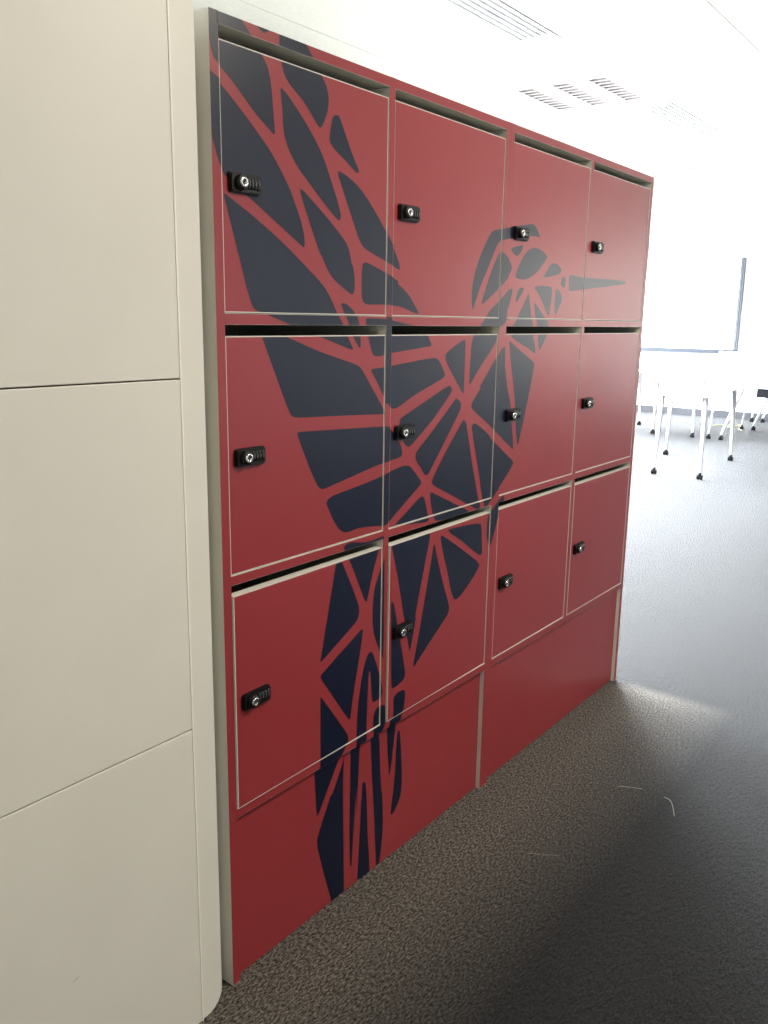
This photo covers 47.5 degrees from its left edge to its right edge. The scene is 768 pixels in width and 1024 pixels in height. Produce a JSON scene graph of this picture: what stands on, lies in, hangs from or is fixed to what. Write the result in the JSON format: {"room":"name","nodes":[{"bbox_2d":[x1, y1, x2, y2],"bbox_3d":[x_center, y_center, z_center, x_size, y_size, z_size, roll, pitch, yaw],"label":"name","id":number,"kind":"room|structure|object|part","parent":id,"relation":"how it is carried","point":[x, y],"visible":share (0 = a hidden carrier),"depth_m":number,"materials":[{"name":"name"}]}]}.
{"room":"office locker area","nodes":[
{"label":"office locker area","id":0,"kind":"room"},
{"bbox_2d":[193,0,767,242],"bbox_3d":[1.930,-2.174,4.275,9.000,0.200,16.000,10,15,36],"label":"ceiling","id":1,"kind":"structure","parent":0,"point":[708,59],"depth_m":3.94,"materials":[{"name":"paint"}]},
{"bbox_2d":[441,0,558,43],"bbox_3d":[0.194,-1.834,2.998,0.168,0.038,1.503,10,15,36],"label":"ceiling vent","id":2,"kind":"object","parent":1,"relation":"in","point":[496,14],"visible":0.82,"depth_m":3.35,"materials":[{"name":"white metal"}]},
{"bbox_2d":[502,73,655,112],"bbox_3d":[1.001,-2.181,4.430,0.579,0.120,0.579,10,15,36],"label":"ceiling light","id":3,"kind":"object","parent":1,"relation":"attached to","point":[604,89],"visible":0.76,"depth_m":4.43,"materials":[{"name":"white paint"}]},
{"bbox_2d":[637,101,733,142],"bbox_3d":[1.768,-2.264,5.056,0.168,0.038,1.197,10,15,36],"label":"ceiling vent","id":4,"kind":"object","parent":1,"relation":"in","point":[667,111],"visible":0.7,"depth_m":5.00,"materials":[{"name":"white metal"}]},
{"bbox_2d":[199,411,767,1023],"bbox_3d":[1.892,0.337,4.829,9.000,0.120,16.000,10,15,36],"label":"floor","id":5,"kind":"structure","parent":0,"point":[645,911],"depth_m":2.16,"materials":[{"name":"carpet"}]},
{"bbox_2d":[0,0,221,1023],"bbox_3d":[-0.878,-0.154,1.009,0.460,2.399,1.444,10,15,36],"label":"partition panel","id":6,"kind":"object","parent":5,"relation":"on","point":[110,907],"visible":1,"depth_m":1.29,"materials":[{"name":"beige laminate"}]},
{"bbox_2d":[193,7,510,985],"bbox_3d":[-0.166,-0.030,2.024,0.472,1.744,0.957,10,15,36],"label":"lockers","id":7,"kind":"object","parent":5,"relation":"on","point":[353,216],"visible":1,"depth_m":1.77,"materials":[{"name":"red laminate"}]},
{"bbox_3d":[-0.135,-0.574,1.587,0.018,0.417,0.447,10,15,36],"label":"door","id":8,"kind":"part","parent":7,"relation":"part of","materials":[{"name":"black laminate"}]},
{"bbox_3d":[-0.142,-0.128,1.685,0.018,0.417,0.447,10,15,36],"label":"door","id":9,"kind":"part","parent":7,"relation":"part of","materials":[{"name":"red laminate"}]},
{"bbox_3d":[-0.146,0.318,1.782,0.018,0.419,0.447,10,15,35],"label":"door","id":10,"kind":"part","parent":7,"relation":"part of","materials":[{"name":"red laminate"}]},
{"bbox_3d":[-0.023,0.674,2.061,0.018,0.352,0.919,10,15,36],"label":"plinth panel","id":11,"kind":"part","parent":7,"relation":"part of","materials":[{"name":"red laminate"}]},
{"bbox_3d":[0.135,0.241,2.149,0.018,0.419,0.447,10,15,35],"label":"door","id":12,"kind":"part","parent":7,"relation":"part of","materials":[{"name":"red laminate"}]},
{"bbox_3d":[0.139,-0.205,2.053,0.018,0.417,0.447,10,15,36],"label":"door","id":13,"kind":"part","parent":7,"relation":"part of","materials":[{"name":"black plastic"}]},
{"bbox_3d":[0.146,-0.650,1.955,0.018,0.417,0.447,10,15,36],"label":"door","id":14,"kind":"part","parent":7,"relation":"part of","materials":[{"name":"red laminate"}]},
{"bbox_2d":[483,123,653,784],"bbox_3d":[0.406,-0.187,2.775,0.469,1.744,0.957,10,15,36],"label":"lockers","id":15,"kind":"object","parent":5,"relation":"on","point":[579,221],"visible":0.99,"depth_m":2.58,"materials":[{"name":"red laminate"}]},
{"bbox_3d":[0.425,0.160,2.534,0.018,0.419,0.447,10,15,36],"label":"door","id":16,"kind":"part","parent":15,"relation":"part of","materials":[{"name":"red plastic"}]},
{"bbox_3d":[0.432,-0.285,2.436,0.018,0.417,0.447,10,15,36],"label":"door","id":17,"kind":"part","parent":15,"relation":"part of","materials":[{"name":"red laminate"}]},
{"bbox_3d":[0.439,-0.730,2.337,0.018,0.417,0.447,10,15,36],"label":"door","id":18,"kind":"part","parent":15,"relation":"part of","materials":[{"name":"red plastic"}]},
{"bbox_3d":[0.551,0.518,2.812,0.018,0.352,0.919,10,15,36],"label":"plinth panel","id":19,"kind":"part","parent":15,"relation":"part of","materials":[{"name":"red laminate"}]},
{"bbox_3d":[0.707,0.084,2.900,0.018,0.419,0.447,10,15,35],"label":"door","id":20,"kind":"part","parent":15,"relation":"part of","materials":[{"name":"red plastic"}]},
{"bbox_3d":[0.713,-0.362,2.803,0.018,0.417,0.447,10,15,36],"label":"door","id":21,"kind":"part","parent":15,"relation":"part of","materials":[{"name":"red plastic"}]},
{"bbox_3d":[0.720,-0.807,2.705,0.018,0.417,0.447,10,15,36],"label":"door","id":22,"kind":"part","parent":15,"relation":"part of","materials":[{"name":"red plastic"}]},
{"bbox_2d":[637,368,648,424],"bbox_3d":[2.780,-1.419,10.899,0.852,0.719,1.373,7,14,26],"label":"meeting table","id":23,"kind":"object","parent":5,"relation":"on","point":[642,370],"visible":0.22,"depth_m":11.12,"materials":[{"name":"white laminate"}]},
{"bbox_3d":[3.262,-1.486,11.153,0.055,0.638,0.074,10,15,36],"label":"leg","id":24,"kind":"part","parent":23,"relation":"part of","materials":[{"name":"silver metal"}]},
{"bbox_2d":[650,373,710,437],"bbox_3d":[3.607,-1.338,10.772,0.636,0.639,1.616,6,14,24],"label":"meeting table","id":25,"kind":"object","parent":5,"relation":"on","point":[662,378],"visible":0.57,"depth_m":10.31,"materials":[{"name":"white laminate"}]},
{"bbox_3d":[3.214,-1.262,10.316,0.052,0.559,0.081,10,15,36],"label":"leg","id":26,"kind":"part","parent":25,"relation":"part of","materials":[{"name":"silver metal"}]},
{"bbox_3d":[3.564,-1.198,10.053,0.051,0.559,0.089,5,13,17],"label":"leg","id":27,"kind":"part","parent":25,"relation":"part of","materials":[{"name":"silver metal"}]},
{"bbox_2d":[651,382,743,479],"bbox_3d":[2.750,-0.771,7.959,0.701,0.719,1.449,8,14,30],"label":"meeting table","id":28,"kind":"object","parent":5,"relation":"on","point":[705,390],"visible":1,"depth_m":7.59,"materials":[{"name":"white laminate"}]},
{"bbox_3d":[2.378,-0.705,7.550,0.052,0.638,0.080,10,15,36],"label":"leg","id":29,"kind":"part","parent":28,"relation":"part of","materials":[{"name":"silver metal"}]},
{"bbox_3d":[2.821,-0.931,8.608,0.051,0.639,0.086,5,13,17],"label":"leg","id":30,"kind":"part","parent":28,"relation":"part of","materials":[{"name":"silver metal"}]},
{"bbox_3d":[2.677,-0.649,7.317,0.051,0.639,0.084,0,13,-6],"label":"leg","id":31,"kind":"part","parent":28,"relation":"part of","materials":[{"name":"silver metal"}]},
{"bbox_3d":[3.313,-0.860,8.317,0.052,0.639,0.082,10,15,36],"label":"leg","id":32,"kind":"part","parent":28,"relation":"part of","materials":[{"name":"silver metal"}]},
{"bbox_2d":[706,351,767,439],"bbox_3d":[4.291,-1.225,9.496,1.541,0.989,0.080,10,15,36],"label":"folding table","id":33,"kind":"object","parent":5,"relation":"on","point":[748,369],"visible":0.93,"depth_m":9.64,"materials":[{"name":"white laminate"}]},
{"bbox_3d":[3.743,-1.159,9.926,0.074,0.542,0.027,2,12,4],"label":"leg","id":34,"kind":"part","parent":33,"relation":"part of","materials":[{"name":"silver metal"}]},
{"bbox_3d":[3.916,-1.131,9.800,0.221,0.553,0.055,8,14,28],"label":"leg","id":35,"kind":"part","parent":33,"relation":"part of","materials":[{"name":"silver metal"}]},
{"bbox_2d":[739,349,767,430],"bbox_3d":[5.058,-1.418,10.425,1.551,0.989,0.080,10,15,36],"label":"folding table","id":36,"kind":"object","parent":5,"relation":"on","point":[765,401],"visible":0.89,"depth_m":10.79,"materials":[{"name":"white metal"}]},
{"bbox_3d":[4.506,-1.353,10.858,0.074,0.542,0.027,2,12,4],"label":"leg","id":37,"kind":"part","parent":36,"relation":"part of","materials":[{"name":"silver metal"}]},
{"bbox_3d":[4.680,-1.325,10.733,0.221,0.553,0.055,8,14,28],"label":"leg","id":38,"kind":"part","parent":36,"relation":"part of","materials":[{"name":"silver metal"}]},
{"bbox_2d":[750,348,767,422],"bbox_3d":[5.548,-1.615,11.350,1.501,0.989,0.080,10,15,36],"label":"folding table","id":39,"kind":"object","parent":5,"relation":"on","point":[766,410],"visible":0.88,"depth_m":11.75,"materials":[{"name":"metal"}]},
{"bbox_3d":[5.016,-1.546,11.768,0.074,0.542,0.027,2,12,4],"label":"leg","id":40,"kind":"part","parent":39,"relation":"part of","materials":[{"name":"silver metal"}]},
{"bbox_2d":[637,238,767,413],"bbox_3d":[6.662,-2.294,10.745,9.000,2.612,0.150,10,15,36],"label":"wall","id":41,"kind":"structure","parent":0,"point":[753,331],"depth_m":12.08,"materials":[{"name":"white paint"}]},
{"bbox_2d":[641,257,746,353],"bbox_3d":[3.853,-2.978,12.619,2.525,1.285,0.048,10,15,36],"label":"whiteboard","id":42,"kind":"object","parent":41,"relation":"attached to","point":[690,304],"visible":0.61,"depth_m":12.26,"materials":[{"name":"white plastic"}]},
{"bbox_3d":[3.846,-2.380,12.754,2.525,0.059,0.041,10,15,36],"label":"rail","id":43,"kind":"part","parent":42,"relation":"part of","materials":[{"name":"grey metal"}]},
{"bbox_3d":[4.842,-2.833,11.893,0.054,1.225,0.048,10,15,36],"label":"rail","id":44,"kind":"part","parent":42,"relation":"part of","materials":[{"name":"grey metal"}]},
{"bbox_2d":[636,404,767,420],"bbox_3d":[6.594,-1.054,10.950,8.700,0.100,0.015,10,15,36],"label":"baseboard","id":45,"kind":"structure","parent":41,"relation":"attached to","point":[644,408],"depth_m":12.45,"materials":[{"name":"grey"}]}
]}

